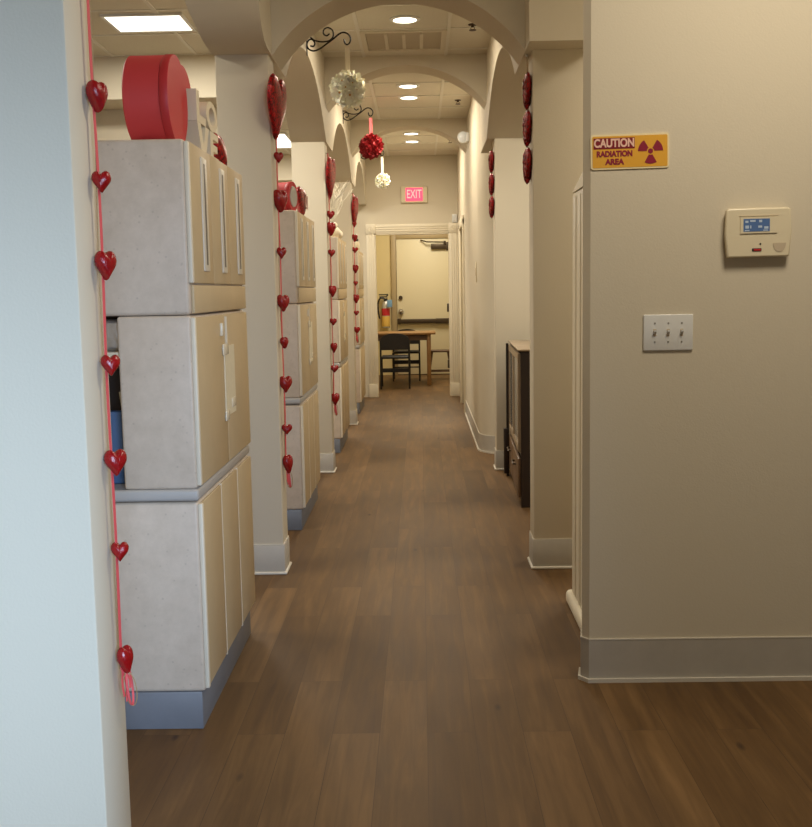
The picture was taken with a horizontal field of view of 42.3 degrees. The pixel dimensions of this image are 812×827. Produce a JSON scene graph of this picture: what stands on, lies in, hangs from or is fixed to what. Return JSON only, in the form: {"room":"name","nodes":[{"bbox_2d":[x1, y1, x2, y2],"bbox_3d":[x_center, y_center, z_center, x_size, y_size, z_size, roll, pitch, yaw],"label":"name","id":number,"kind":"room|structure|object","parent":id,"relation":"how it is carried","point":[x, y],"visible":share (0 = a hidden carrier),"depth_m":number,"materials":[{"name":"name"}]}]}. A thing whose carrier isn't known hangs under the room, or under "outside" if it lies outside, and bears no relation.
{"room":"dental office corridor","nodes":[
{"label":"dental office corridor","id":0,"kind":"room"},
{"bbox_2d":[0,0,130,826],"bbox_3d":[-2.746,-0.391,2.253,4.150,3.149,0.180,-1,7,1],"label":"wall","id":1,"kind":"structure","parent":0,"point":[64,754],"depth_m":2.21,"materials":[{"name":"beige paint"}]},
{"bbox_2d":[85,0,137,705],"bbox_3d":[-0.647,-0.314,2.259,0.056,1.985,0.048,-7,9,-43],"label":"garland","id":2,"kind":"object","parent":1,"relation":"attached to","point":[96,92],"visible":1,"depth_m":2.27,"materials":[{"name":"red plastic"}]},
{"bbox_2d":[96,108,217,139],"bbox_3d":[-2.961,-1.102,8.381,3.550,3.149,0.120,-1,7,1],"label":"wall","id":3,"kind":"structure","parent":0,"point":[110,124],"depth_m":8.18,"materials":[{"name":"beige paint"}]},
{"bbox_2d":[93,55,216,109],"bbox_3d":[-2.989,-2.480,7.943,3.550,0.309,0.430,-1,7,1],"label":"trim","id":4,"kind":"structure","parent":3,"relation":"attached to","point":[200,69],"depth_m":7.71,"materials":[{"name":"beige paint"}]},
{"bbox_2d":[185,0,365,204],"bbox_3d":[-0.948,-2.503,9.138,0.718,0.632,9.195,-1,7,1],"label":"archway","id":5,"kind":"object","parent":3,"relation":"attached to","point":[226,27],"depth_m":7.08,"materials":[{"name":"beige paint"}]},
{"bbox_2d":[306,27,350,55],"bbox_3d":[-0.485,-2.338,6.590,0.286,0.174,0.018,-1,7,1],"label":"bracket","id":6,"kind":"object","parent":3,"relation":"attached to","point":[338,34],"visible":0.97,"depth_m":6.59,"materials":[{"name":"black metal"}]},
{"bbox_2d":[343,106,372,123],"bbox_3d":[-0.443,-2.765,9.681,0.286,0.174,0.018,-1,7,1],"label":"bracket","id":7,"kind":"object","parent":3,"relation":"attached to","point":[361,110],"visible":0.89,"depth_m":9.68,"materials":[{"name":"black metal"}]},
{"bbox_2d":[358,118,383,159],"bbox_3d":[-0.322,-2.537,9.709,0.248,0.386,0.241,-1,7,1],"label":"flower ball","id":8,"kind":"object","parent":7,"relation":"hanging from","point":[370,146],"visible":1,"depth_m":9.66,"materials":[{"name":"red"}]},
{"bbox_3d":[-0.403,-3.107,12.561,0.286,0.174,0.018,-1,7,1],"label":"bracket","id":9,"kind":"object","parent":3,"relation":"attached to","visible":0},
{"bbox_2d":[375,157,390,188],"bbox_3d":[-0.281,-2.881,12.587,0.194,0.380,0.196,-1,7,1],"label":"flower ball","id":10,"kind":"object","parent":9,"relation":"hanging from","point":[382,180],"visible":1,"depth_m":12.56,"materials":[{"name":"beige"}]},
{"bbox_2d":[215,54,291,574],"bbox_3d":[-0.758,-0.463,5.213,0.286,2.537,0.212,-1,7,1],"label":"pillar","id":11,"kind":"structure","parent":0,"point":[243,121],"depth_m":5.11,"materials":[{"name":"beige painted plaster"}]},
{"bbox_2d":[267,73,292,487],"bbox_3d":[-0.614,-0.609,5.115,0.080,2.004,0.290,0,7,10],"label":"garland","id":12,"kind":"object","parent":11,"relation":"attached to","point":[276,90],"visible":0.99,"depth_m":5.10,"materials":[{"name":"red"}]},
{"bbox_2d":[278,154,291,182],"bbox_3d":[-2.760,-3.133,13.543,3.850,0.319,0.350,-1,7,1],"label":"trim","id":13,"kind":"structure","parent":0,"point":[285,165],"depth_m":13.35,"materials":[{"name":"beige paint"}]},
{"bbox_2d":[90,0,490,155],"bbox_3d":[-0.725,-2.653,7.352,8.400,0.107,21.600,-1,7,1],"label":"ceiling","id":14,"kind":"structure","parent":0,"point":[438,96],"depth_m":7.53,"materials":[{"name":"tile"}]},
{"bbox_2d":[99,12,195,32],"bbox_3d":[-1.651,-2.511,6.748,0.515,0.015,0.420,-1,7,1],"label":"ceiling light panel","id":15,"kind":"object","parent":14,"relation":"attached to","point":[171,21],"visible":0.99,"depth_m":6.72,"materials":[{"name":"white plastic"}]},
{"bbox_2d":[105,16,191,30],"bbox_3d":[-1.651,-2.513,6.747,0.475,0.011,0.380,-1,7,1],"label":"diffuser","id":16,"kind":"object","parent":15,"relation":"attached to","point":[119,23],"depth_m":6.74,"materials":[{"name":"white plastic"}]},
{"bbox_2d":[277,132,290,147],"bbox_3d":[-1.584,-3.133,12.066,0.550,0.015,1.150,-1,7,1],"label":"ceiling light panel","id":17,"kind":"object","parent":14,"relation":"attached to","point":[283,140],"visible":0.2,"depth_m":12.10,"materials":[{"name":"white plastic"}]},
{"bbox_2d":[359,29,446,51],"bbox_3d":[-0.015,-2.611,7.353,0.590,0.016,0.590,-1,7,1],"label":"ceiling vent","id":18,"kind":"object","parent":14,"relation":"in","point":[435,39],"visible":1,"depth_m":7.35,"materials":[{"name":"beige metal"}]},
{"bbox_2d":[389,15,419,23],"bbox_3d":[-0.007,-2.547,6.791,0.200,0.012,0.200,-1,7,1],"label":"recessed light","id":19,"kind":"object","parent":14,"relation":"in","point":[401,19],"visible":1,"depth_m":6.77,"materials":[{"name":"white plastic"}]},
{"bbox_2d":[397,83,419,88],"bbox_3d":[0.018,-2.805,8.996,0.200,0.012,0.200,-1,7,1],"label":"recessed light","id":20,"kind":"object","parent":14,"relation":"in","point":[410,85],"visible":1,"depth_m":8.97,"materials":[{"name":"white plastic"}]},
{"bbox_2d":[398,95,419,99],"bbox_3d":[0.026,-2.868,9.532,0.200,0.012,0.200,-1,7,1],"label":"recessed light","id":21,"kind":"object","parent":14,"relation":"in","point":[403,97],"visible":1,"depth_m":9.50,"materials":[{"name":"white plastic"}]},
{"bbox_2d":[402,132,419,134],"bbox_3d":[0.057,-3.123,11.717,0.200,0.012,0.200,-1,7,1],"label":"recessed light","id":22,"kind":"object","parent":14,"relation":"in","point":[404,133],"visible":1,"depth_m":11.68,"materials":[{"name":"white plastic"}]},
{"bbox_2d":[403,140,419,142],"bbox_3d":[0.070,-3.196,12.333,0.200,0.012,0.200,-1,7,1],"label":"recessed light","id":23,"kind":"object","parent":14,"relation":"in","point":[406,141],"visible":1,"depth_m":12.30,"materials":[{"name":"white plastic"}]},
{"bbox_2d":[468,23,476,30],"bbox_3d":[0.442,-2.561,6.964,0.060,0.040,0.060,-1,7,1],"label":"sprinkler head","id":24,"kind":"object","parent":14,"relation":"attached to","point":[472,25],"visible":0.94,"depth_m":6.96},
{"bbox_2d":[291,142,336,472],"bbox_3d":[-0.717,-0.805,8.142,0.286,2.537,0.212,-1,7,1],"label":"pillar","id":25,"kind":"structure","parent":0,"point":[309,159],"depth_m":8.02,"materials":[{"name":"beige painted plaster"}]},
{"bbox_2d":[326,153,339,415],"bbox_3d":[-0.563,-0.984,8.110,0.071,2.011,0.259,1,7,13],"label":"garland","id":26,"kind":"object","parent":25,"relation":"attached to","point":[330,164],"visible":1,"depth_m":8.04,"materials":[{"name":"red"}]},
{"bbox_2d":[330,182,358,424],"bbox_3d":[-0.676,-1.148,11.072,0.286,2.537,0.212,-1,7,1],"label":"pillar","id":27,"kind":"structure","parent":0,"point":[343,219],"depth_m":10.97,"materials":[{"name":"beige paint"}]},
{"bbox_2d":[351,193,359,342],"bbox_3d":[-0.522,-1.521,11.016,0.074,1.559,0.256,1,7,18],"label":"garland","id":28,"kind":"object","parent":27,"relation":"attached to","point":[355,204],"visible":0.99,"depth_m":10.96,"materials":[{"name":"red"}]},
{"bbox_2d":[329,47,365,108],"bbox_3d":[-0.372,-2.113,6.617,0.239,0.380,0.252,-1,7,1],"label":"flower ball","id":29,"kind":"object","parent":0,"point":[347,88],"visible":1,"depth_m":6.57,"materials":[{"name":"beige fabric"}]},
{"bbox_2d":[270,0,524,69],"bbox_3d":[-0.040,-2.053,5.147,1.214,0.632,0.340,-1,7,1],"label":"archway","id":30,"kind":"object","parent":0,"point":[293,22],"depth_m":5.06,"materials":[{"name":"beige paint"}]},
{"bbox_2d":[324,54,486,111],"bbox_3d":[-0.002,-2.517,8.003,1.214,0.374,0.280,-1,7,1],"label":"trim","id":31,"kind":"structure","parent":0,"point":[467,72],"depth_m":7.86,"materials":[{"name":"beige paint"}]},
{"bbox_2d":[354,155,457,396],"bbox_3d":[-0.608,-1.789,13.916,8.100,3.149,0.140,-1,7,1],"label":"wall","id":32,"kind":"structure","parent":0,"point":[384,206],"depth_m":13.71,"materials":[{"name":"beige paint"}]},
{"bbox_2d":[366,223,459,396],"bbox_3d":[0.096,-1.364,13.937,1.210,2.275,0.198,-1,7,1],"label":"door frame","id":33,"kind":"structure","parent":32,"relation":"in","point":[451,229],"depth_m":13.85,"materials":[{"name":"beige paint"}]},
{"bbox_2d":[401,186,426,202],"bbox_3d":[0.106,-2.854,13.683,0.344,0.210,0.056,-1,7,1],"label":"exit sign","id":34,"kind":"object","parent":32,"relation":"attached to","point":[409,194],"visible":1,"depth_m":13.66,"materials":[{"name":"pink plastic"}]},
{"bbox_2d":[452,214,456,222],"bbox_3d":[0.635,-2.551,13.715,0.065,0.105,0.046,-1,7,1],"label":"sensor","id":35,"kind":"object","parent":32,"relation":"attached to","point":[454,216],"visible":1,"depth_m":13.69,"materials":[{"name":"white plastic"}]},
{"bbox_2d":[376,235,447,374],"bbox_3d":[0.368,-2.229,17.541,6.250,3.149,0.130,-1,7,1],"label":"wall","id":36,"kind":"structure","parent":0,"point":[383,242],"depth_m":17.48,"materials":[{"name":"beige paint"}]},
{"bbox_2d":[377,294,391,327],"bbox_3d":[-0.352,-1.706,17.439,0.252,0.558,0.214,-1,7,1],"label":"fire extinguisher","id":37,"kind":"object","parent":36,"relation":"attached to","point":[386,304],"visible":1,"depth_m":17.39,"materials":[{"name":"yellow metal"}]},
{"bbox_2d":[390,234,449,374],"bbox_3d":[0.310,-1.806,17.455,1.095,2.330,0.141,-1,7,1],"label":"door","id":38,"kind":"structure","parent":36,"relation":"in","point":[420,298],"depth_m":17.46,"materials":[{"name":"beige paint"}]},
{"bbox_2d":[126,374,811,826],"bbox_3d":[-0.669,0.570,7.729,8.400,0.100,21.600,-1,7,1],"label":"floor","id":39,"kind":"structure","parent":0,"point":[410,664],"depth_m":3.58,"materials":[{"name":"brown wood"}]},
{"bbox_2d":[97,139,255,728],"bbox_3d":[-0.947,0.041,3.790,0.623,1.873,0.994,-1,7,1],"label":"cabinet tower","id":40,"kind":"object","parent":39,"relation":"on","point":[172,212],"visible":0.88,"depth_m":3.35,"materials":[{"name":"laminate"}]},
{"bbox_2d":[106,319,118,350],"bbox_3d":[-0.957,-0.252,3.382,0.108,0.100,0.090,-1,7,1],"label":"packet","id":41,"kind":"object","parent":40,"relation":"on","point":[111,324],"visible":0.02,"depth_m":3.34,"materials":[{"name":"grey"}]},
{"bbox_2d":[107,351,118,356],"bbox_3d":[-1.070,-0.195,3.431,0.346,0.020,0.280,-1,7,1],"label":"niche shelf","id":42,"kind":"object","parent":40,"relation":"attached to","point":[109,353],"depth_m":3.29,"materials":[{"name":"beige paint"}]},
{"bbox_2d":[110,410,124,483],"bbox_3d":[-0.972,0.110,3.430,0.145,0.240,0.040,-1,7,1],"label":"binder","id":43,"kind":"object","parent":40,"relation":"on","point":[116,415],"visible":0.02,"depth_m":3.40,"materials":[{"name":"blue plastic"}]},
{"bbox_2d":[122,54,187,140],"bbox_3d":[-0.803,-1.002,3.368,0.142,0.285,0.285,-1,7,1],"label":"gift box","id":44,"kind":"object","parent":40,"relation":"on","point":[154,96],"visible":0.88,"depth_m":3.26,"materials":[{"name":"red cardboard"}]},
{"bbox_2d":[114,445,248,501],"bbox_3d":[-0.951,0.205,3.809,0.609,0.038,0.994,-1,7,1],"label":"countertop","id":45,"kind":"structure","parent":40,"relation":"on","point":[122,494],"depth_m":3.32,"materials":[{"name":"grey laminate"}]},
{"bbox_2d":[181,65,190,88],"bbox_3d":[-0.851,-1.054,3.680,0.150,0.319,0.319,-1,7,1],"label":"gift box","id":46,"kind":"object","parent":40,"relation":"on","point":[187,83],"visible":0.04,"depth_m":3.71,"materials":[{"name":"red"}]},
{"bbox_2d":[185,88,217,159],"bbox_3d":[-0.733,-1.008,3.729,0.060,0.216,0.370,-1,7,1],"label":"letter sign","id":47,"kind":"object","parent":40,"relation":"on","point":[202,117],"visible":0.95,"depth_m":3.63,"materials":[{"name":"beige paint"}]},
{"bbox_2d":[213,133,226,165],"bbox_3d":[-0.726,-1.016,4.080,0.060,0.140,0.160,-1,7,0],"label":"heart","id":48,"kind":"object","parent":40,"relation":"on","point":[221,156],"visible":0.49,"depth_m":4.04,"materials":[{"name":"red plastic"}]},
{"bbox_2d":[278,210,319,529],"bbox_3d":[-0.908,-0.289,6.615,0.623,1.873,0.994,-1,7,1],"label":"cabinet tower","id":49,"kind":"object","parent":39,"relation":"on","point":[299,321],"visible":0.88,"depth_m":6.21,"materials":[{"name":"beige"}]},
{"bbox_2d":[278,182,297,210],"bbox_3d":[-0.720,-1.277,6.194,0.124,0.175,0.175,1,7,13],"label":"gift box","id":50,"kind":"object","parent":49,"relation":"on","point":[290,188],"visible":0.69,"depth_m":6.14,"materials":[{"name":"red cardboard"}]},
{"bbox_2d":[285,383,316,403],"bbox_3d":[-0.912,-0.125,6.635,0.609,0.038,0.994,-1,7,1],"label":"countertop","id":51,"kind":"structure","parent":49,"relation":"on","point":[287,400],"depth_m":6.14,"materials":[{"name":"grey"}]},
{"bbox_2d":[297,186,307,214],"bbox_3d":[-0.658,-1.331,6.620,0.067,0.182,0.360,-1,7,1],"label":"heart","id":52,"kind":"object","parent":49,"relation":"on","point":[302,197],"visible":0.69,"depth_m":6.54,"materials":[{"name":"red"}]},
{"bbox_2d":[329,237,349,452],"bbox_3d":[-0.866,-0.637,9.585,0.623,1.873,0.994,-1,7,1],"label":"cabinet tower","id":53,"kind":"object","parent":39,"relation":"on","point":[338,260],"visible":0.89,"depth_m":9.19,"materials":[{"name":"beige"}]},
{"bbox_2d":[334,222,342,238],"bbox_3d":[-0.636,-1.634,9.386,0.120,0.140,0.290,0,7,6],"label":"ornament","id":54,"kind":"object","parent":53,"relation":"on","point":[338,233],"visible":0.41,"depth_m":9.29,"materials":[{"name":"beige"}]},
{"bbox_2d":[332,356,347,366],"bbox_3d":[-0.870,-0.472,9.604,0.609,0.038,0.994,-1,7,1],"label":"countertop","id":55,"kind":"structure","parent":53,"relation":"on","point":[339,364],"depth_m":9.28,"materials":[{"name":"grey"}]},
{"bbox_2d":[328,180,352,236],"bbox_3d":[-0.630,-1.800,9.143,0.344,0.532,0.337,0,7,10],"label":"arrangement","id":56,"kind":"object","parent":53,"relation":"on","point":[338,198],"visible":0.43,"depth_m":9.13,"materials":[{"name":"beige paint"}]},
{"bbox_2d":[353,251,365,413],"bbox_3d":[-0.825,-0.980,12.525,0.623,1.873,0.994,-1,7,1],"label":"cabinet tower","id":57,"kind":"object","parent":39,"relation":"on","point":[359,347],"visible":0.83,"depth_m":12.13,"materials":[{"name":"beige"}]},
{"bbox_2d":[353,239,359,249],"bbox_3d":[-0.575,-1.936,12.026,0.084,0.132,0.084,-1,7,1],"label":"jar","id":58,"kind":"object","parent":57,"relation":"on","point":[355,244],"visible":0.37,"depth_m":11.99,"materials":[{"name":"beige paint"}]},
{"bbox_2d":[355,342,363,348],"bbox_3d":[-0.829,-0.816,12.544,0.609,0.038,0.994,-1,7,1],"label":"countertop","id":59,"kind":"structure","parent":57,"relation":"on","point":[356,346],"depth_m":12.05,"materials":[{"name":"grey"}]},
{"bbox_2d":[379,333,410,388],"bbox_3d":[-0.155,-0.776,15.312,0.438,0.801,0.517,-1,7,1],"label":"chair","id":60,"kind":"object","parent":39,"relation":"on","point":[393,341],"visible":1,"depth_m":15.08,"materials":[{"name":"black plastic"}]},
{"bbox_2d":[392,329,420,381],"bbox_3d":[0.008,-0.927,16.581,0.438,0.801,0.517,-1,7,1],"label":"chair","id":61,"kind":"object","parent":39,"relation":"on","point":[394,361],"visible":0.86,"depth_m":16.70,"materials":[{"name":"black plastic"}]},
{"bbox_2d":[378,330,435,384],"bbox_3d":[-0.156,-0.846,15.963,1.210,0.785,0.800,-1,7,1],"label":"dining table","id":62,"kind":"object","parent":39,"relation":"on","point":[412,335],"visible":0.55,"depth_m":15.60,"materials":[{"name":"brown wood"}]},
{"bbox_2d":[431,349,449,371],"bbox_3d":[0.540,-0.768,16.567,0.414,0.473,0.334,-1,7,1],"label":"stool","id":63,"kind":"object","parent":39,"relation":"on","point":[432,350],"visible":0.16,"depth_m":16.43,"materials":[{"name":"brown wood"}]},
{"bbox_2d":[504,340,529,507],"bbox_3d":[0.945,0.027,7.304,0.475,1.020,1.244,-1,7,3],"label":"display cabinet","id":64,"kind":"object","parent":39,"relation":"on","point":[517,443],"visible":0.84,"depth_m":6.78,"materials":[{"name":"brown wood"}]},
{"bbox_2d":[457,97,494,435],"bbox_3d":[0.833,-1.512,11.326,0.365,3.149,5.030,-1,7,1],"label":"wall","id":65,"kind":"structure","parent":0,"point":[478,224],"depth_m":9.13,"materials":[{"name":"beige paint"}]},
{"bbox_2d":[350,118,466,157],"bbox_3d":[0.038,-2.861,10.882,1.214,0.359,0.280,-1,7,1],"label":"trim","id":66,"kind":"structure","parent":65,"relation":"attached to","point":[448,128],"depth_m":10.73,"materials":[{"name":"beige paint"}]},
{"bbox_2d":[458,215,465,413],"bbox_3d":[0.716,-1.175,12.424,0.125,2.230,1.210,-1,7,1],"label":"door","id":67,"kind":"structure","parent":65,"relation":"in","point":[461,221],"depth_m":11.95,"materials":[{"name":"beige paint"}]},
{"bbox_2d":[457,131,468,142],"bbox_3d":[0.559,-2.706,10.295,0.116,0.112,0.108,-1,7,1],"label":"emergency light","id":68,"kind":"object","parent":65,"relation":"attached to","point":[463,136],"visible":1,"depth_m":10.25,"materials":[{"name":"white plastic"}]},
{"bbox_2d":[465,401,494,453],"bbox_3d":[0.737,0.094,10.500,0.181,0.154,3.046,-1,7,1],"label":"baseboard","id":69,"kind":"structure","parent":65,"relation":"attached to","point":[484,443],"depth_m":9.18,"materials":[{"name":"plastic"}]},
{"bbox_2d":[480,0,582,152],"bbox_3d":[0.759,-2.251,6.724,0.344,0.632,3.940,-1,7,1],"label":"archway","id":70,"kind":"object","parent":65,"relation":"attached to","point":[549,24],"depth_m":6.80,"materials":[{"name":"beige paint"}]},
{"bbox_2d":[493,138,529,469],"bbox_3d":[0.832,-0.831,8.128,0.320,2.537,0.212,-1,7,1],"label":"pillar","id":71,"kind":"structure","parent":0,"point":[511,192],"depth_m":8.00,"materials":[{"name":"beige paint"}]},
{"bbox_2d":[488,140,493,217],"bbox_3d":[0.652,-1.794,8.018,0.043,0.600,0.197,-1,7,1],"label":"string","id":72,"kind":"object","parent":71,"relation":"attached to","point":[491,155],"visible":0.99,"depth_m":7.97,"materials":[{"name":"red"}]},
{"bbox_2d":[527,49,582,568],"bbox_3d":[0.780,-0.491,5.223,0.343,2.537,0.212,-1,7,1],"label":"pillar","id":73,"kind":"structure","parent":0,"point":[556,105],"depth_m":5.13,"materials":[{"name":"beige paint"}]},
{"bbox_2d":[522,54,531,183],"bbox_3d":[0.590,-1.432,5.116,0.043,0.621,0.182,-1,7,1],"label":"string","id":74,"kind":"object","parent":73,"relation":"attached to","point":[526,86],"visible":1,"depth_m":5.08,"materials":[{"name":"red plastic"}]},
{"bbox_2d":[582,0,811,638],"bbox_3d":[1.952,-0.632,3.618,2.691,3.149,0.132,-1,7,1],"label":"wall","id":75,"kind":"structure","parent":0,"point":[697,462],"depth_m":3.61,"materials":[{"name":"beige paint"}]},
{"bbox_2d":[566,172,582,629],"bbox_3d":[0.780,-0.054,4.232,0.172,1.900,0.760,-1,7,1],"label":"trim","id":76,"kind":"structure","parent":75,"relation":"attached to","point":[574,595],"depth_m":4.41,"materials":[{"name":"beige paint"}]},
{"bbox_2d":[590,133,668,169],"bbox_3d":[0.754,-0.883,3.536,0.263,0.115,0.006,-2,7,1],"label":"warning sign","id":77,"kind":"object","parent":75,"relation":"attached to","point":[643,150],"visible":1,"depth_m":3.53,"materials":[{"name":"yellow"}]},
{"bbox_2d":[643,314,692,350],"bbox_3d":[0.900,-0.278,3.598,0.170,0.124,0.019,-1,7,1],"label":"switch plate","id":78,"kind":"object","parent":75,"relation":"attached to","point":[662,332],"visible":1,"depth_m":3.60,"materials":[{"name":"white plastic"}]},
{"bbox_2d":[578,629,811,682],"bbox_3d":[1.971,0.855,3.774,2.705,0.159,0.125,-1,7,1],"label":"baseboard","id":79,"kind":"structure","parent":75,"relation":"attached to","point":[772,658],"depth_m":3.73,"materials":[{"name":"plastic"}]},
{"bbox_2d":[724,207,791,257],"bbox_3d":[1.188,-0.611,3.547,0.224,0.164,0.035,-2,7,1],"label":"alarm keypad","id":80,"kind":"object","parent":75,"relation":"attached to","point":[748,232],"visible":1,"depth_m":3.54,"materials":[{"name":"beige plastic"}]},
{"bbox_2d":[773,243,785,251],"bbox_3d":[1.259,-0.561,3.539,0.044,0.030,0.002,-1,7,1],"label":"speaker grille","id":81,"kind":"object","parent":80,"relation":"attached to","point":[777,247],"depth_m":3.54,"materials":[{"name":"beige plastic"}]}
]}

